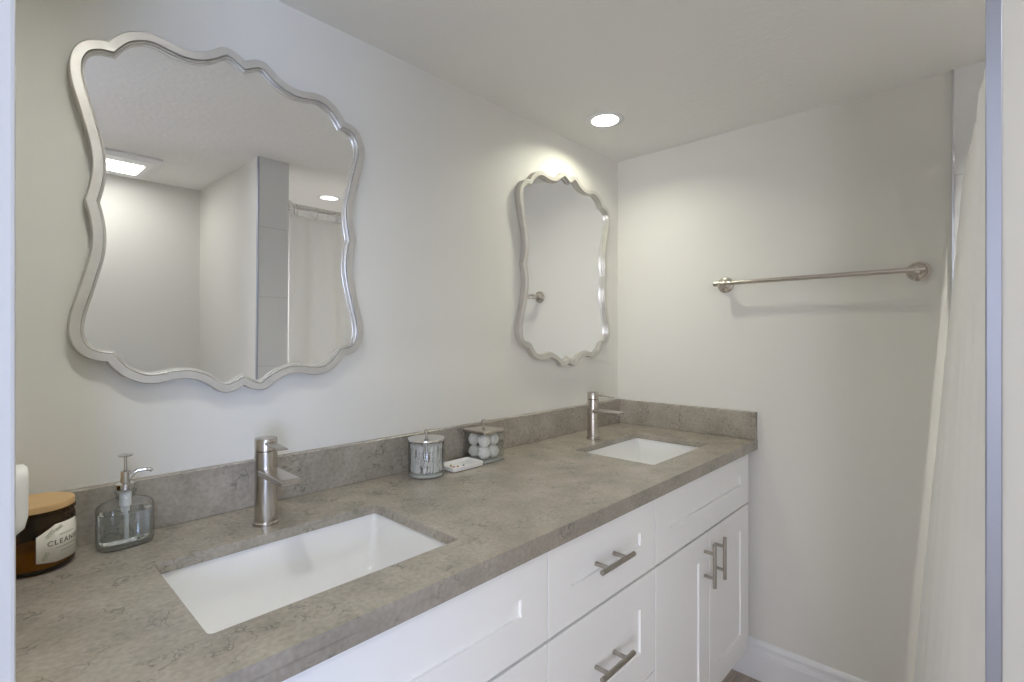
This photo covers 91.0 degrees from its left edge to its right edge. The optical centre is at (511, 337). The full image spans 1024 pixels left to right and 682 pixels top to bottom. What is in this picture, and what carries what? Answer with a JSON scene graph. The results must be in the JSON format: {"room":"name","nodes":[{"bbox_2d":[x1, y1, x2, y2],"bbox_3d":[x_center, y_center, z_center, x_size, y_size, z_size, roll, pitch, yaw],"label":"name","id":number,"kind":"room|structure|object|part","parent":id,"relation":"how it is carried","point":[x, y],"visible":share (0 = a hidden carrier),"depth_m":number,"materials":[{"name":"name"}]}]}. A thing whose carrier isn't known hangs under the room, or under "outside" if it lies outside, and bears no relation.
{"room":"bathroom","nodes":[
{"label":"bathroom","id":0,"kind":"room"},
{"bbox_2d":[16,0,617,494],"bbox_3d":[-0.251,0.236,1.588,0.100,2.067,2.228,0,0,43],"label":"wall","id":1,"kind":"structure","parent":0,"point":[437,253],"depth_m":1.32,"materials":[{"name":"white paint"}]},
{"bbox_2d":[67,31,363,392],"bbox_3d":[-0.599,-0.253,1.120,0.032,0.744,0.586,0,0,43],"label":"wall mirror","id":2,"kind":"object","parent":1,"relation":"attached to","point":[219,197],"visible":1,"depth_m":1.08,"materials":[{"name":"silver metal"}]},
{"bbox_2d":[57,399,619,546],"bbox_3d":[-0.194,0.328,1.558,0.022,0.102,1.994,0,0,43],"label":"backsplash","id":3,"kind":"structure","parent":1,"relation":"attached to","point":[178,497],"depth_m":1.22,"materials":[{"name":"grey stone"}]},
{"bbox_2d":[515,171,609,365],"bbox_3d":[0.220,-0.267,1.993,0.027,0.757,0.586,0,0,43],"label":"wall mirror","id":4,"kind":"object","parent":1,"relation":"attached to","point":[562,317],"visible":1,"depth_m":1.97,"materials":[{"name":"grey mirror"}]},
{"bbox_2d":[277,0,984,161],"bbox_3d":[0.550,-0.848,0.834,2.300,0.100,2.228,0,0,43],"label":"ceiling","id":5,"kind":"structure","parent":0,"point":[677,72],"depth_m":1.40,"materials":[{"name":"white paint"}]},
{"bbox_2d":[586,112,623,127],"bbox_3d":[0.341,-0.811,1.844,0.136,0.036,0.136,0,0,43],"label":"recessed light","id":6,"kind":"object","parent":5,"relation":"in","point":[602,119],"visible":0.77,"depth_m":1.87,"materials":[{"name":"white paint"}]},
{"bbox_2d":[722,669,760,681],"bbox_3d":[0.550,1.309,0.834,2.300,0.080,2.228,0,0,43],"label":"floor","id":7,"kind":"structure","parent":0,"point":[733,675],"depth_m":1.88,"materials":[{"name":"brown wood"}]},
{"bbox_2d":[282,552,546,681],"bbox_3d":[-0.391,0.844,0.915,0.612,0.852,0.782,0,0,43],"label":"base cabinet","id":8,"kind":"object","parent":7,"relation":"on","point":[495,630],"visible":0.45,"depth_m":0.86,"materials":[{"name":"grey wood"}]},
{"bbox_2d":[16,399,757,681],"bbox_3d":[0.016,0.347,1.360,0.600,0.139,1.994,0,0,43],"label":"countertop","id":9,"kind":"structure","parent":8,"relation":"on","point":[97,616],"depth_m":0.99,"materials":[{"name":"grey stone"}]},
{"bbox_2d":[16,492,76,577],"bbox_3d":[-0.789,0.324,0.834,0.102,0.110,0.102,0,0,43],"label":"candle jar","id":10,"kind":"object","parent":9,"relation":"on","point":[47,542],"visible":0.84,"depth_m":0.81,"materials":[{"name":"orange glass"}]},
{"bbox_3d":[-0.789,0.275,0.834,0.099,0.012,0.099,0,0,43],"label":"lid","id":11,"kind":"part","parent":10,"relation":"part of","materials":[{"name":"brown wood"}]},
{"bbox_2d":[57,528,74,549],"bbox_3d":[-0.740,0.335,0.836,0.004,0.028,0.038,0,0,-3],"label":"print","id":12,"kind":"object","parent":10,"relation":"on","point":[65,536],"depth_m":0.83,"materials":[{"name":"paper"}]},
{"bbox_2d":[95,453,153,552],"bbox_3d":[-0.706,0.295,0.920,0.055,0.167,0.085,0,0,39],"label":"soap dispenser","id":13,"kind":"object","parent":9,"relation":"on","point":[125,524],"visible":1,"depth_m":0.91,"materials":[{"name":"clear glass"}]},
{"bbox_2d":[95,486,153,552],"bbox_3d":[-0.706,0.327,0.920,0.055,0.104,0.085,0,0,39],"label":"bottle","id":14,"kind":"object","parent":13,"relation":"attached to","point":[125,524],"depth_m":0.91,"materials":[{"name":"clear glass"}]},
{"bbox_2d":[252,436,300,527],"bbox_3d":[-0.468,0.291,0.997,0.147,0.175,0.050,0,0,43],"label":"sink faucet","id":15,"kind":"object","parent":9,"relation":"on","point":[267,474],"visible":1,"depth_m":1.01,"materials":[{"name":"silver metal"}]},
{"bbox_3d":[-0.467,0.213,0.996,0.075,0.008,0.020,0,0,43],"label":"lever","id":16,"kind":"part","parent":15,"relation":"part of","materials":[{"name":"silver metal"}]},
{"bbox_3d":[-0.457,0.272,0.986,0.116,0.014,0.038,0,0,43],"label":"spout","id":17,"kind":"part","parent":15,"relation":"part of","materials":[{"name":"silver metal"}]},
{"bbox_2d":[161,513,445,633],"bbox_3d":[-0.350,0.474,0.895,0.338,0.148,0.466,0,0,43],"label":"undermount sink","id":18,"kind":"object","parent":9,"relation":"in","point":[224,592],"visible":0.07,"depth_m":1.00,"materials":[{"name":"white ceramic"}]},
{"bbox_2d":[407,429,444,478],"bbox_3d":[-0.237,0.316,1.395,0.103,0.125,0.103,0,0,43],"label":"cotton swab jar","id":19,"kind":"object","parent":9,"relation":"on","point":[426,438],"visible":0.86,"depth_m":1.37,"materials":[{"name":"clear glass"}]},
{"bbox_2d":[416,446,417,473],"bbox_3d":[-0.256,0.329,1.361,0.006,0.075,0.009,0,0,4],"label":"cotton swab","id":20,"kind":"object","parent":19,"relation":"in","point":[416,446],"visible":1,"depth_m":1.36,"materials":[{"name":"white"}]},
{"bbox_2d":[420,447,424,473],"bbox_3d":[-0.241,0.330,1.354,0.015,0.075,0.006,0,0,2],"label":"cotton swab","id":21,"kind":"object","parent":19,"relation":"in","point":[420,447],"visible":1,"depth_m":1.35,"materials":[{"name":"white"}]},
{"bbox_3d":[-0.237,0.280,1.395,0.103,0.011,0.103,0,0,43],"label":"lid","id":22,"kind":"part","parent":19,"relation":"part of","materials":[{"name":"silver metal"}]},
{"bbox_3d":[-0.237,0.264,1.395,0.015,0.020,0.015,0,0,43],"label":"knob","id":23,"kind":"part","parent":19,"relation":"part of","materials":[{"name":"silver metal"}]},
{"bbox_2d":[442,457,482,472],"bbox_3d":[-0.150,0.372,1.476,0.076,0.014,0.118,0,0,43],"label":"tray","id":24,"kind":"object","parent":9,"relation":"on","point":[468,462],"visible":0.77,"depth_m":1.48,"materials":[{"name":"white ceramic"}]},
{"bbox_2d":[463,419,504,463],"bbox_3d":[-0.088,0.316,1.569,0.100,0.125,0.088,0,0,43],"label":"jar","id":25,"kind":"object","parent":9,"relation":"on","point":[483,429],"visible":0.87,"depth_m":1.55,"materials":[{"name":"clear glass"}]},
{"bbox_2d":[468,445,478,456],"bbox_3d":[-0.117,0.351,1.570,0.035,0.037,0.037,0,0,19],"label":"ball","id":26,"kind":"object","parent":25,"relation":"in","point":[473,450],"visible":0.83,"depth_m":1.56,"materials":[{"name":"white"}]},
{"bbox_2d":[468,433,479,444],"bbox_3d":[-0.118,0.314,1.570,0.038,0.040,0.038,0,0,-40],"label":"ball","id":27,"kind":"object","parent":25,"relation":"in","point":[473,438],"visible":0.72,"depth_m":1.56,"materials":[{"name":"white fabric"}]},
{"bbox_3d":[-0.088,0.266,1.569,0.016,0.025,0.016,0,0,43],"label":"knob","id":28,"kind":"part","parent":25,"relation":"part of","materials":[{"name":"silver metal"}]},
{"bbox_2d":[478,435,489,446],"bbox_3d":[-0.085,0.315,1.540,0.036,0.041,0.037,0,0,31],"label":"ball","id":29,"kind":"object","parent":25,"relation":"in","point":[483,440],"visible":0.94,"depth_m":1.53,"materials":[{"name":"white fabric"}]},
{"bbox_3d":[-0.088,0.286,1.569,0.100,0.014,0.088,0,0,43],"label":"lid","id":30,"kind":"part","parent":25,"relation":"part of","materials":[{"name":"silver metal"}]},
{"bbox_2d":[478,447,490,458],"bbox_3d":[-0.085,0.351,1.540,0.040,0.039,0.036,0,0,32],"label":"ball","id":31,"kind":"object","parent":25,"relation":"in","point":[483,452],"visible":1,"depth_m":1.53,"materials":[{"name":"white"}]},
{"bbox_2d":[488,445,498,456],"bbox_3d":[-0.059,0.351,1.567,0.038,0.038,0.038,0,0,-14],"label":"ball","id":32,"kind":"object","parent":25,"relation":"in","point":[494,449],"visible":0.88,"depth_m":1.55,"materials":[{"name":"white"}]},
{"bbox_2d":[488,433,498,444],"bbox_3d":[-0.059,0.314,1.567,0.035,0.037,0.038,0,0,-24],"label":"ball","id":33,"kind":"object","parent":25,"relation":"in","point":[494,438],"visible":0.73,"depth_m":1.55,"materials":[{"name":"white fabric"}]},
{"bbox_2d":[586,392,623,439],"bbox_3d":[0.340,0.291,1.855,0.147,0.175,0.050,0,0,43],"label":"sink faucet","id":34,"kind":"object","parent":9,"relation":"on","point":[593,411],"visible":1,"depth_m":1.87,"materials":[{"name":"silver metal"}]},
{"bbox_3d":[0.340,0.213,1.854,0.075,0.008,0.020,0,0,43],"label":"lever","id":35,"kind":"part","parent":34,"relation":"part of","materials":[{"name":"silver metal"}]},
{"bbox_3d":[0.351,0.272,1.844,0.116,0.014,0.038,0,0,43],"label":"spout","id":36,"kind":"part","parent":34,"relation":"part of","materials":[{"name":"silver metal"}]},
{"bbox_2d":[587,438,698,464],"bbox_3d":[0.460,0.474,1.755,0.338,0.148,0.466,0,0,43],"label":"undermount sink","id":37,"kind":"object","parent":9,"relation":"in","point":[645,451],"visible":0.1,"depth_m":1.94,"materials":[{"name":"white ceramic"}]},
{"bbox_3d":[-0.066,0.884,0.884,0.020,0.535,0.378,0,0,43],"label":"door","id":38,"kind":"part","parent":8,"relation":"part of","materials":[{"name":"white paint"}]},
{"bbox_2d":[545,500,654,681],"bbox_3d":[0.033,0.844,1.365,0.612,0.852,0.454,0,0,43],"label":"base cabinet","id":39,"kind":"object","parent":7,"relation":"on","point":[601,581],"visible":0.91,"depth_m":1.17,"materials":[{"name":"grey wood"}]},
{"bbox_3d":[0.221,0.751,1.189,0.020,0.270,0.451,0,0,43],"label":"drawer","id":40,"kind":"part","parent":39,"relation":"part of","materials":[{"name":"white paint"}]},
{"bbox_3d":[0.233,0.751,1.163,0.043,0.012,0.137,0,0,43],"label":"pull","id":41,"kind":"part","parent":39,"relation":"part of","materials":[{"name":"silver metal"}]},
{"bbox_3d":[0.233,0.515,1.163,0.043,0.012,0.137,0,0,43],"label":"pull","id":42,"kind":"part","parent":39,"relation":"part of","materials":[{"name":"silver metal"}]},
{"bbox_3d":[0.221,1.020,1.189,0.020,0.262,0.451,0,0,43],"label":"drawer","id":43,"kind":"part","parent":39,"relation":"part of","materials":[{"name":"white paint"}]},
{"bbox_2d":[653,454,747,681],"bbox_3d":[0.447,0.844,1.804,0.612,0.852,0.750,0,0,43],"label":"base cabinet","id":44,"kind":"object","parent":7,"relation":"on","point":[701,566],"visible":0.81,"depth_m":1.56,"materials":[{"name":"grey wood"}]},
{"bbox_3d":[0.501,0.884,1.486,0.020,0.535,0.358,0,0,43],"label":"door","id":45,"kind":"part","parent":44,"relation":"part of","materials":[{"name":"white paint"}]},
{"bbox_3d":[0.618,0.708,1.568,0.038,0.134,0.012,0,0,43],"label":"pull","id":46,"kind":"part","parent":44,"relation":"part of","materials":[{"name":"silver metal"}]},
{"bbox_3d":[0.675,0.709,1.628,0.038,0.134,0.012,0,0,43],"label":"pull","id":47,"kind":"part","parent":44,"relation":"part of","materials":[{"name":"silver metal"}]},
{"bbox_3d":[0.749,0.884,1.749,0.020,0.535,0.358,0,0,43],"label":"door","id":48,"kind":"part","parent":44,"relation":"part of","materials":[{"name":"white paint"}]},
{"bbox_2d":[618,71,951,681],"bbox_3d":[1.316,0.236,1.574,2.200,2.067,0.100,0,0,43],"label":"wall","id":49,"kind":"structure","parent":0,"point":[842,377],"depth_m":1.75,"materials":[{"name":"white paint"}]},
{"bbox_2d":[732,635,867,681],"bbox_3d":[1.075,1.197,1.722,0.646,0.144,0.014,0,0,43],"label":"baseboard","id":50,"kind":"structure","parent":49,"relation":"attached to","point":[762,661],"depth_m":1.82,"materials":[{"name":"white paint"}]},
{"bbox_2d":[713,261,930,292],"bbox_3d":[1.021,-0.206,1.733,0.646,0.061,0.072,0,0,43],"label":"towel bar","id":51,"kind":"object","parent":49,"relation":"attached to","point":[916,271],"visible":1,"depth_m":1.64,"materials":[{"name":"silver metal"}]},
{"bbox_3d":[0.808,-0.206,1.934,0.061,0.061,0.072,0,0,43],"label":"post","id":52,"kind":"part","parent":51,"relation":"part of","materials":[{"name":"silver metal"}]},
{"bbox_3d":[1.234,-0.206,1.533,0.061,0.061,0.072,0,0,43],"label":"post","id":53,"kind":"part","parent":51,"relation":"part of","materials":[{"name":"silver metal"}]},
{"bbox_2d":[954,61,984,264],"bbox_3d":[1.325,0.236,0.819,0.952,2.067,0.986,0,0,43],"label":"wall","id":54,"kind":"structure","parent":0,"point":[968,79],"depth_m":1.48,"materials":[{"name":"white tile"}]},
{"bbox_2d":[952,69,953,284],"bbox_3d":[1.314,0.236,1.500,0.006,2.067,0.011,0,0,43],"label":"trim","id":55,"kind":"structure","parent":54,"relation":"attached to","point":[952,69],"depth_m":1.50,"materials":[{"name":"white"}]},
{"bbox_2d":[1002,0,1023,681],"bbox_3d":[0.968,0.236,0.386,0.878,2.067,0.136,0,0,43],"label":"wall","id":56,"kind":"structure","parent":0,"point":[1012,10],"depth_m":0.62,"materials":[{"name":"white paint"}]},
{"bbox_2d":[985,0,1001,681],"bbox_3d":[0.606,0.236,0.633,0.016,2.067,0.006,0,0,43],"label":"trim","id":57,"kind":"structure","parent":56,"relation":"attached to","point":[993,8],"depth_m":0.63,"materials":[{"name":"grey"}]},
{"bbox_3d":[-0.164,0.236,0.075,2.100,2.067,0.124,0,0,43],"label":"wall","id":58,"kind":"structure","parent":0,"visible":0},
{"bbox_2d":[0,0,15,681],"bbox_3d":[-0.084,0.254,0.011,1.115,2.030,0.141,0,0,43],"label":"trim","id":59,"kind":"structure","parent":58,"relation":"attached to","point":[7,7],"depth_m":0.39,"materials":[{"name":"white paint"}]},
{"bbox_2d":[16,464,28,534],"bbox_3d":[-0.653,0.211,0.649,0.072,0.115,0.041,0,0,43],"label":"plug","id":60,"kind":"object","parent":58,"relation":"attached to","point":[22,479],"visible":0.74,"depth_m":0.64,"materials":[{"name":"white plastic"}]},
{"bbox_3d":[1.047,-0.609,1.075,0.052,0.052,0.976,0,0,43],"label":"shower rod","id":61,"kind":"object","parent":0,"visible":0},
{"bbox_3d":[0.877,-0.591,0.895,0.041,0.064,0.004,0,0,43],"label":"curtain ring","id":62,"kind":"object","parent":61,"relation":"hanging from","visible":0},
{"bbox_2d":[913,73,984,681],"bbox_3d":[1.027,0.286,1.105,0.172,1.706,0.966,0,0,34],"label":"shower curtain","id":63,"kind":"object","parent":62,"relation":"hanging from","point":[951,630],"visible":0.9,"depth_m":1.03,"materials":[{"name":"white fabric"}]}
]}

